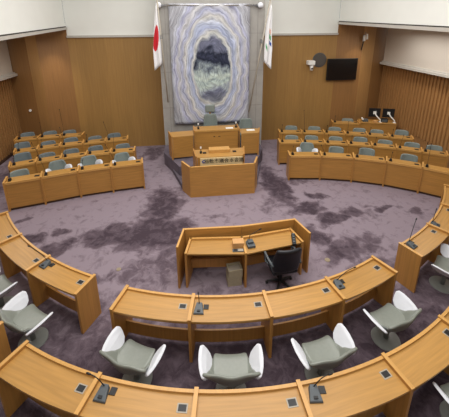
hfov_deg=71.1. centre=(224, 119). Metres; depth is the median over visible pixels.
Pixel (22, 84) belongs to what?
wall
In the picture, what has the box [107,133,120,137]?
chair
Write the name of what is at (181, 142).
desk
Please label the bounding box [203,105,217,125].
chair
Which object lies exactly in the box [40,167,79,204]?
executive desk
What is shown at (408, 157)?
chair
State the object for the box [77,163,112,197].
executive desk
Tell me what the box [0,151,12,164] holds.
baseboard
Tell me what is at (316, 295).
desk
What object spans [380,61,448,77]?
trim
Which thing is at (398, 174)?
executive desk
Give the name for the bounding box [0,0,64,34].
wall
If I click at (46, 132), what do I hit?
chair
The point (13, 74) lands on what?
trim
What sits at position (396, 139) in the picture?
executive desk
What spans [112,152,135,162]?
chair
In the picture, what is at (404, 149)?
executive desk
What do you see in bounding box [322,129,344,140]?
executive desk
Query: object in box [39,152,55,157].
chair
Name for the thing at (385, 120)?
control console
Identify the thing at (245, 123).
chair
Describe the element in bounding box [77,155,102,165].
chair
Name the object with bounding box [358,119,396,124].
countertop
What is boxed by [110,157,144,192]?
executive desk
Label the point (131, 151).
executive desk
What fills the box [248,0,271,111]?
flag
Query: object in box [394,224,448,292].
desk
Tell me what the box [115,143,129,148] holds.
chair
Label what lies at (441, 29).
trim
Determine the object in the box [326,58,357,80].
television
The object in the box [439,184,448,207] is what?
desk
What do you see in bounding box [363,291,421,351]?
swivel chair
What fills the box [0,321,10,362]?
desk
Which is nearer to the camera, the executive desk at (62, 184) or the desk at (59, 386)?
the desk at (59, 386)
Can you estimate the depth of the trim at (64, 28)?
7.90 m
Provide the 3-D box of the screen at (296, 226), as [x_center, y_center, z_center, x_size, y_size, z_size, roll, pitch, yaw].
[0.340,2.438,5.811,2.398,0.870,0.540,-2,17,-7]
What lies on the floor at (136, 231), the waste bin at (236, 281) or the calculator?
the waste bin at (236, 281)
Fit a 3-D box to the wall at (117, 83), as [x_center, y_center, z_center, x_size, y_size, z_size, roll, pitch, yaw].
[-0.534,-2.471,11.371,11.600,7.000,0.200,-2,17,-7]
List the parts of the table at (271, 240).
leg panel, leg panel, leg panel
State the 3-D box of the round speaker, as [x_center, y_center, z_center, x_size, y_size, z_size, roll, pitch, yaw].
[3.569,-2.244,11.843,0.488,0.487,0.050,-2,17,-7]
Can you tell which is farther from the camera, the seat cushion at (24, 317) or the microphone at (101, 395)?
the seat cushion at (24, 317)
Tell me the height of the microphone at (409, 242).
0.359 m
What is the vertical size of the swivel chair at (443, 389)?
0.658 m
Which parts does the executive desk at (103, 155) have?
panel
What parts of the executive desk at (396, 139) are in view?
panel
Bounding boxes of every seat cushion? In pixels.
[0,274,12,291]
[13,304,47,328]
[117,339,154,368]
[213,353,248,375]
[302,335,339,361]
[370,303,404,326]
[434,255,448,271]
[440,382,448,396]
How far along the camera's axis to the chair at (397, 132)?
11.01 m
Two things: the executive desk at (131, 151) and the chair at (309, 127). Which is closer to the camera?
the executive desk at (131, 151)
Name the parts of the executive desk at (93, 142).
panel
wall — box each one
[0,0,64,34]
[0,78,21,160]
[6,37,42,135]
[24,35,51,133]
[35,0,364,146]
[339,0,448,25]
[354,26,376,120]
[365,27,387,118]
[377,65,448,167]
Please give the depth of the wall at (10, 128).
11.05 m
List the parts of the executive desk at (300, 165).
divider panel, panel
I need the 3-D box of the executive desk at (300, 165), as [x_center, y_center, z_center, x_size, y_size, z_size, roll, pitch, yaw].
[2.346,1.367,9.383,0.912,0.798,0.391,0,17,1]
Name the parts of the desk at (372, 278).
divider panel, foot panel, divider panel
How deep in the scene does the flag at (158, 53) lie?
9.71 m
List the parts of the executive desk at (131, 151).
panel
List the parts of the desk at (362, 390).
foot panel, socket frame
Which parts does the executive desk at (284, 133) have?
panel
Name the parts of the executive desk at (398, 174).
divider panel, panel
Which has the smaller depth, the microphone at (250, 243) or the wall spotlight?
the microphone at (250, 243)
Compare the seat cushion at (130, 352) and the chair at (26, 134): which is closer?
the seat cushion at (130, 352)
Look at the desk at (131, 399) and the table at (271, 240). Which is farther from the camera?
the table at (271, 240)
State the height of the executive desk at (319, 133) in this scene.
0.798 m
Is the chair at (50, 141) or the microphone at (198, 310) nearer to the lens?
the microphone at (198, 310)
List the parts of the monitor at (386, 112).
display panel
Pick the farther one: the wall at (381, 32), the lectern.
the wall at (381, 32)
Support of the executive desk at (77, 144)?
on the floor at (136, 231)
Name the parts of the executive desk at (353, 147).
panel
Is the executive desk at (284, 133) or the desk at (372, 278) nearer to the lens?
the desk at (372, 278)
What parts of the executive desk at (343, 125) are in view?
panel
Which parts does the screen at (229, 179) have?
panel, panel, panel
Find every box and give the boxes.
[209,146,229,152]
[232,238,243,247]
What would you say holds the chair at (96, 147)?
on the floor at (136, 231)
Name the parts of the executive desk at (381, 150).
panel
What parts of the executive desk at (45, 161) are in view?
panel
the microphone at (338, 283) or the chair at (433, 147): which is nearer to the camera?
the microphone at (338, 283)
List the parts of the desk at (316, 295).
divider panel, foot panel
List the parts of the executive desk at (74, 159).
panel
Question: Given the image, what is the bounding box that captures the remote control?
[291,233,295,245]
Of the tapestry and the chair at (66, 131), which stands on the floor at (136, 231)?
the chair at (66, 131)
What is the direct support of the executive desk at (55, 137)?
on the floor at (136, 231)
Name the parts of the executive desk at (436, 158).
panel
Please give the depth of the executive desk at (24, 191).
7.89 m
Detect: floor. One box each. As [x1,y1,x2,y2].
[0,139,448,416]
[164,142,262,175]
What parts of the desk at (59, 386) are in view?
divider panel, foot panel, socket frame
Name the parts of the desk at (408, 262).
divider panel, foot panel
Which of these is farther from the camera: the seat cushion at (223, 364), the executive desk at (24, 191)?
the executive desk at (24, 191)
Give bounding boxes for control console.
[380,118,387,122]
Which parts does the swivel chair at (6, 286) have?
armrest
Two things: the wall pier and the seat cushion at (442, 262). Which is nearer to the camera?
the seat cushion at (442, 262)
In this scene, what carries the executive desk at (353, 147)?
on the floor at (136, 231)
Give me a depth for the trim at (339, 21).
8.19 m
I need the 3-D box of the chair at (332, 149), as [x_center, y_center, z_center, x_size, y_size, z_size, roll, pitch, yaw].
[3.363,1.280,9.542,0.453,0.859,0.433,5,18,17]
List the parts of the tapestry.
rod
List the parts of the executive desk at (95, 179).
divider panel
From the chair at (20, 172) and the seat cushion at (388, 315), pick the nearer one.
the seat cushion at (388, 315)
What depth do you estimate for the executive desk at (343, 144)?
10.07 m
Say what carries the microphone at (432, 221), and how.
on the desk at (441, 217)
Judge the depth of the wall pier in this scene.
10.37 m
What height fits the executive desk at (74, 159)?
0.798 m
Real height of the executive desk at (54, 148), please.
0.798 m
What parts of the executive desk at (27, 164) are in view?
panel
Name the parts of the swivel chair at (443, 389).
armrest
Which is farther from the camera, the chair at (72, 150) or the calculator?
the chair at (72, 150)
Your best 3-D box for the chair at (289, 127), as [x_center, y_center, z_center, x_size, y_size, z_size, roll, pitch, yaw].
[2.434,0.683,11.504,0.453,0.859,0.433,2,17,7]
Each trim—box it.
[0,26,65,36]
[0,27,66,40]
[0,72,17,80]
[66,33,338,37]
[161,0,261,131]
[338,22,448,31]
[339,21,448,27]
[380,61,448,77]
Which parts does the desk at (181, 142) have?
wing panel, wing panel, panel, panel, panel, wing panel, wing panel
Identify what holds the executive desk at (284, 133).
on the floor at (136, 231)
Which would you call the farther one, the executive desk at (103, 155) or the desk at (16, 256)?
the executive desk at (103, 155)
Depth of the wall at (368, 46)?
12.44 m
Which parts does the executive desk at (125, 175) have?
divider panel, panel, divider panel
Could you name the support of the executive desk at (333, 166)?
on the floor at (136, 231)
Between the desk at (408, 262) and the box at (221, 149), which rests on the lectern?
the box at (221, 149)
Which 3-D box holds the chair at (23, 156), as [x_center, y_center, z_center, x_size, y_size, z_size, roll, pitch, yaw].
[-5.863,1.430,9.234,0.453,0.859,0.433,-12,20,-33]
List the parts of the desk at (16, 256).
divider panel, foot panel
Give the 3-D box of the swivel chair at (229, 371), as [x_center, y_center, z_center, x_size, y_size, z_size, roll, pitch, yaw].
[0.082,3.150,3.859,0.811,0.658,0.515,-1,17,-1]
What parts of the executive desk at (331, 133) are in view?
panel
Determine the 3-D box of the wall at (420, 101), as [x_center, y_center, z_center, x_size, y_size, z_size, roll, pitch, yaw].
[7.640,1.296,5.996,0.245,2.860,15.750,-2,17,-7]
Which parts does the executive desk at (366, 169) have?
divider panel, panel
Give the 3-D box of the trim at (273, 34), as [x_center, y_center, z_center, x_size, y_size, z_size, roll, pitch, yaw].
[-0.538,-2.977,11.094,9.570,0.070,0.070,-2,17,-7]
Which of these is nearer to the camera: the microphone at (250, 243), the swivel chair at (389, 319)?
the swivel chair at (389, 319)
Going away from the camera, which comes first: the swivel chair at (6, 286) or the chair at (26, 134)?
the swivel chair at (6, 286)
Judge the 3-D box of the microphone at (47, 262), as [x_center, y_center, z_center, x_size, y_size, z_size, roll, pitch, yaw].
[-3.067,2.257,5.174,0.598,0.197,0.161,8,19,26]
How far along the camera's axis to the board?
8.54 m
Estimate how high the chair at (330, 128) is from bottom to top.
0.859 m
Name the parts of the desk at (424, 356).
divider panel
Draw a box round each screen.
[176,218,310,287]
[181,156,257,197]
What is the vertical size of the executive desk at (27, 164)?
0.798 m
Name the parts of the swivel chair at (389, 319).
armrest, armrest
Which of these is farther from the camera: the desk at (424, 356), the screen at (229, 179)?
the screen at (229, 179)
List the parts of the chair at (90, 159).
armrest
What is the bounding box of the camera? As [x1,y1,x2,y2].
[306,60,314,70]
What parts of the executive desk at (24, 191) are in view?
divider panel, panel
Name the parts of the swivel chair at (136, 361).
armrest, armrest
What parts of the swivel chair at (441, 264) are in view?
armrest, armrest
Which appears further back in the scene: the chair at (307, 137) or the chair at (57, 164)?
the chair at (307, 137)
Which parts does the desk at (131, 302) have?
divider panel, foot panel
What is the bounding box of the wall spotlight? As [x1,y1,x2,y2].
[361,32,367,49]
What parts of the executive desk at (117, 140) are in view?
panel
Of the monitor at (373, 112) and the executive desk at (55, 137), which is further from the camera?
the monitor at (373, 112)
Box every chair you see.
[0,270,17,308]
[0,291,52,348]
[10,169,29,176]
[14,142,30,148]
[14,152,31,161]
[20,132,34,136]
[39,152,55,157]
[41,140,55,145]
[43,131,56,134]
[45,159,71,171]
[63,130,75,133]
[63,148,78,153]
[64,137,77,142]
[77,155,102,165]
[88,135,101,140]
[88,145,102,150]
[99,326,165,384]
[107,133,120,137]
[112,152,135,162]
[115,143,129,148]
[198,344,263,388]
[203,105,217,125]
[239,118,251,145]
[263,246,301,289]
[285,125,296,129]
[285,135,297,139]
[291,323,357,379]
[296,142,317,151]
[305,135,317,139]
[308,126,319,129]
[328,127,340,130]
[328,146,343,152]
[329,136,342,140]
[342,118,352,131]
[353,128,365,132]
[353,137,367,141]
[359,148,374,155]
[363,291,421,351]
[370,129,383,133]
[377,139,392,144]
[394,130,408,135]
[400,154,417,161]
[404,142,419,147]
[426,145,442,151]
[429,243,448,293]
[432,382,448,416]
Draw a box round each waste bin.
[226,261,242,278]
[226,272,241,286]
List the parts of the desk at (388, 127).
panel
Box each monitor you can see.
[368,108,381,122]
[382,108,395,122]
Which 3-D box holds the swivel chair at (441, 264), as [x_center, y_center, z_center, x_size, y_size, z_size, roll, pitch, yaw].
[3.900,2.634,5.462,0.515,0.658,0.811,16,23,43]
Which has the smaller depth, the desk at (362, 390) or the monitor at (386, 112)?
the desk at (362, 390)
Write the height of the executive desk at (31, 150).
0.798 m
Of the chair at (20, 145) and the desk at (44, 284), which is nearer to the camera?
the desk at (44, 284)
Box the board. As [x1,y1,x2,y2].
[200,156,243,165]
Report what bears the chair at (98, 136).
on the floor at (136, 231)
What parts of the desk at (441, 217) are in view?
divider panel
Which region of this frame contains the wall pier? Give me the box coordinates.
[156,0,264,144]
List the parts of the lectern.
panel, panel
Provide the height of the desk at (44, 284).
0.762 m
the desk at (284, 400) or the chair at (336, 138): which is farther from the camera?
the chair at (336, 138)
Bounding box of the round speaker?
[313,53,325,66]
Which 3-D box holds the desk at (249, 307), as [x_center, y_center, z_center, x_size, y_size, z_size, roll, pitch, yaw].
[0.051,2.915,4.447,1.098,0.762,0.443,-1,17,-3]
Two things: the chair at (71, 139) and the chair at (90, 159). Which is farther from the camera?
the chair at (71, 139)
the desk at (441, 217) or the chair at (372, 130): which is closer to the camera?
the desk at (441, 217)
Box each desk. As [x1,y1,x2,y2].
[0,211,19,241]
[0,232,46,278]
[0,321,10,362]
[0,340,96,416]
[2,173,44,211]
[8,159,35,173]
[13,135,38,146]
[13,146,37,158]
[25,254,101,333]
[34,155,60,172]
[36,143,59,156]
[37,134,59,145]
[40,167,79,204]
[59,131,85,142]
[59,141,82,154]
[60,152,85,167]
[74,372,193,416]
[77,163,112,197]
[82,138,105,151]
[85,149,109,162]
[105,135,128,149]
[109,146,136,161]
[109,284,191,340]
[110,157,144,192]
[168,124,259,159]
[187,292,269,362]
[191,382,306,416]
[261,278,341,357]
[277,129,301,143]
[277,138,301,164]
[286,150,320,179]
[296,355,409,416]
[300,129,323,139]
[300,138,324,152]
[319,151,352,181]
[321,255,397,331]
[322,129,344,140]
[323,139,347,152]
[330,119,360,131]
[343,130,366,140]
[346,140,371,154]
[350,152,385,185]
[358,119,396,134]
[365,131,388,142]
[370,141,395,159]
[381,318,448,416]
[382,156,421,191]
[387,133,413,145]
[394,144,420,162]
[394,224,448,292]
[417,162,448,197]
[419,147,448,167]
[426,204,448,262]
[438,307,448,374]
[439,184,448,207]
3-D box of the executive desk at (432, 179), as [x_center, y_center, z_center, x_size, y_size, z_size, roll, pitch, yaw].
[5.702,1.652,8.387,0.865,0.798,0.391,10,20,31]
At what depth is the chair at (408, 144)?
9.87 m
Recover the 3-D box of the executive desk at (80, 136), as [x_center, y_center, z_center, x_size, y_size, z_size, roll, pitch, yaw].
[-5.338,0.875,11.134,0.762,0.798,0.391,-3,17,-8]
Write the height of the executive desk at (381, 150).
0.798 m
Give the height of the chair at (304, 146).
0.862 m
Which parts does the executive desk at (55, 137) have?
panel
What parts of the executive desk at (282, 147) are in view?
divider panel, panel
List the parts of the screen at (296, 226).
panel, panel, panel, panel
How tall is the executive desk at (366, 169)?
0.798 m
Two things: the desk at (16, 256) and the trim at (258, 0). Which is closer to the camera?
the desk at (16, 256)
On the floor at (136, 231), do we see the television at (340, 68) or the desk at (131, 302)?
the desk at (131, 302)
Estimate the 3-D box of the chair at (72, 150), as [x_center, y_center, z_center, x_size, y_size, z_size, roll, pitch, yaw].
[-4.566,1.341,9.497,0.453,0.859,0.433,-10,20,-30]
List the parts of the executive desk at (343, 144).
panel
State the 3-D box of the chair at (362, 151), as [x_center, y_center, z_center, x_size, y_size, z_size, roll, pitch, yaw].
[4.227,1.316,9.408,0.453,0.859,0.433,6,18,20]
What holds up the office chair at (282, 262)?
on the floor at (136, 231)
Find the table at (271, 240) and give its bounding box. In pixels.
[184,227,303,287]
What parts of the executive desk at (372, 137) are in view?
panel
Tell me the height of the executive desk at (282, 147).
0.798 m
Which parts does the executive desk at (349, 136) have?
panel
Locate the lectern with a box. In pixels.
[193,146,244,165]
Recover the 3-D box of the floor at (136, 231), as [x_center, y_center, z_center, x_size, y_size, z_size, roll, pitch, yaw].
[0.395,2.941,5.824,15.600,0.100,16.200,-2,17,-7]
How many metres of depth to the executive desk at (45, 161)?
8.93 m
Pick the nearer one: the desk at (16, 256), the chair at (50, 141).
the desk at (16, 256)
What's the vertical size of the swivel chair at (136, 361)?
0.658 m
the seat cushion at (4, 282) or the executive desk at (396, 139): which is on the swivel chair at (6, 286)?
the seat cushion at (4, 282)
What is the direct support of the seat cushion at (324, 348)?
on the swivel chair at (319, 357)
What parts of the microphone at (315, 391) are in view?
connector plate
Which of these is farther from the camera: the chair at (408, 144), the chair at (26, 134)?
the chair at (26, 134)
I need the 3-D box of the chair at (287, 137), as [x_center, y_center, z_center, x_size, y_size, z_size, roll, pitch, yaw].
[2.236,0.987,10.518,0.453,0.859,0.433,2,17,8]
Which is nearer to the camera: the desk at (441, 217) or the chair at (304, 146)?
the desk at (441, 217)
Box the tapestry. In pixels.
[155,2,262,124]
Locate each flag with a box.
[153,0,168,101]
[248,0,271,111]
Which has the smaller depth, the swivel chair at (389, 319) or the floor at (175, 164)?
the swivel chair at (389, 319)
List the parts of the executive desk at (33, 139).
panel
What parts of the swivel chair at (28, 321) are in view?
armrest, armrest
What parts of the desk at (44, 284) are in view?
divider panel, foot panel, divider panel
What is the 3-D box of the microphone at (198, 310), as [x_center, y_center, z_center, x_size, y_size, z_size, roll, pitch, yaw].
[-0.319,2.522,4.329,0.202,0.155,0.245,0,17,2]
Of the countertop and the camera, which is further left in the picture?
the camera
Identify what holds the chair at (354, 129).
on the floor at (136, 231)
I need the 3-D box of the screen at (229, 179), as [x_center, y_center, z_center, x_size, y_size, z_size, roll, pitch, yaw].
[-0.096,1.569,8.616,2.130,0.890,0.456,-2,17,-7]
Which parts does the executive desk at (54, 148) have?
panel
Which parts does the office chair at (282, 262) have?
armrest, seat, backrest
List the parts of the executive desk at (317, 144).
panel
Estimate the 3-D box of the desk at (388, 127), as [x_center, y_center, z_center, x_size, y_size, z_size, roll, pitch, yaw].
[5.864,0.460,12.229,1.283,0.820,0.500,2,17,9]
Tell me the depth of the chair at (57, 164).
8.71 m
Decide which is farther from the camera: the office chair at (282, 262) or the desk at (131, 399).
the office chair at (282, 262)
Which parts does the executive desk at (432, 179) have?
divider panel, panel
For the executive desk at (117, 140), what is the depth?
10.48 m
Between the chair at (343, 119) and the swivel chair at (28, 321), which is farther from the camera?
the chair at (343, 119)
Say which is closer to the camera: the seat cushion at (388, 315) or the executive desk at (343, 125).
the seat cushion at (388, 315)
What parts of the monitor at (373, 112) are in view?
display panel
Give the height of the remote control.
0.062 m
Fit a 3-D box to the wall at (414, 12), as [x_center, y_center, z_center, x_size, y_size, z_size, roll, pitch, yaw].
[4.889,-3.224,6.498,0.150,2.760,9.950,-2,17,-7]
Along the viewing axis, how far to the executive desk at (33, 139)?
10.65 m
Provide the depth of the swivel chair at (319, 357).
4.06 m
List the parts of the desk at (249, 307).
divider panel, foot panel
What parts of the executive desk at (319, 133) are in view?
panel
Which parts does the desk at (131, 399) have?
divider panel, socket frame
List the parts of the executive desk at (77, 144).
panel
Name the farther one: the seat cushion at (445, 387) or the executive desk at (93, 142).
the executive desk at (93, 142)
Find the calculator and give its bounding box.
[232,248,243,251]
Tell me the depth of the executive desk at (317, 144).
10.14 m
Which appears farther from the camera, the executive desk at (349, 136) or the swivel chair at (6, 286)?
the executive desk at (349, 136)
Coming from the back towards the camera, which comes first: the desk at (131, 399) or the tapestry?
the tapestry
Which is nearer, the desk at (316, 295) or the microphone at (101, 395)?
the microphone at (101, 395)
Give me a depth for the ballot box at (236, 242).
5.52 m
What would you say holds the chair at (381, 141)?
on the floor at (136, 231)
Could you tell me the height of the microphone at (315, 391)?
0.200 m
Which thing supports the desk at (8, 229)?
on the floor at (136, 231)
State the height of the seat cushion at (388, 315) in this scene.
0.052 m
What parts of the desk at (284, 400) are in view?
socket frame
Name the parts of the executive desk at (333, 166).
divider panel, panel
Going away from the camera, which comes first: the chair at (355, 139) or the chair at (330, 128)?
the chair at (355, 139)
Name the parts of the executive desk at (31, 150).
panel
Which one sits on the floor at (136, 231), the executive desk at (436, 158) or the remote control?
the executive desk at (436, 158)
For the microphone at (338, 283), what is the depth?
4.70 m
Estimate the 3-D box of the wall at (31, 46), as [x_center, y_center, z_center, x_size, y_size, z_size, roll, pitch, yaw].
[-6.504,-0.998,11.188,0.610,4.360,0.150,9,19,27]
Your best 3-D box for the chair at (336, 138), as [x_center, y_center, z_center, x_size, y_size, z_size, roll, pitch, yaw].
[3.644,1.020,10.382,0.453,0.859,0.433,4,18,15]
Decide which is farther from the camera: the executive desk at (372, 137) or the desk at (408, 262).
the executive desk at (372, 137)
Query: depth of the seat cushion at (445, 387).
3.63 m
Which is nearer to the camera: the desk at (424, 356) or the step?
the desk at (424, 356)
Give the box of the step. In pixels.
[172,163,259,186]
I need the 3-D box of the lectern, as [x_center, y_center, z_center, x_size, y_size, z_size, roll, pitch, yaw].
[-0.127,1.322,8.918,1.496,0.925,0.580,-2,17,-7]
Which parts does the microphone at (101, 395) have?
connector plate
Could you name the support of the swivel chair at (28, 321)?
on the floor at (136, 231)
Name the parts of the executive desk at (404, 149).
panel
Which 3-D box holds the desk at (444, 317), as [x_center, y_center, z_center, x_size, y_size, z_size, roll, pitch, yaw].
[3.394,2.896,4.444,1.225,0.762,0.418,-13,21,-36]
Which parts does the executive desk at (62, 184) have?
divider panel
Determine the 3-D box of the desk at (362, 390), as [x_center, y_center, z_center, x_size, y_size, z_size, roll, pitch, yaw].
[1.360,3.206,3.472,1.179,0.762,0.418,-5,18,-14]
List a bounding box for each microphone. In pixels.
[27,245,54,268]
[86,372,117,403]
[193,292,208,314]
[246,228,261,248]
[308,372,332,403]
[333,266,355,289]
[406,218,417,249]
[430,208,439,226]

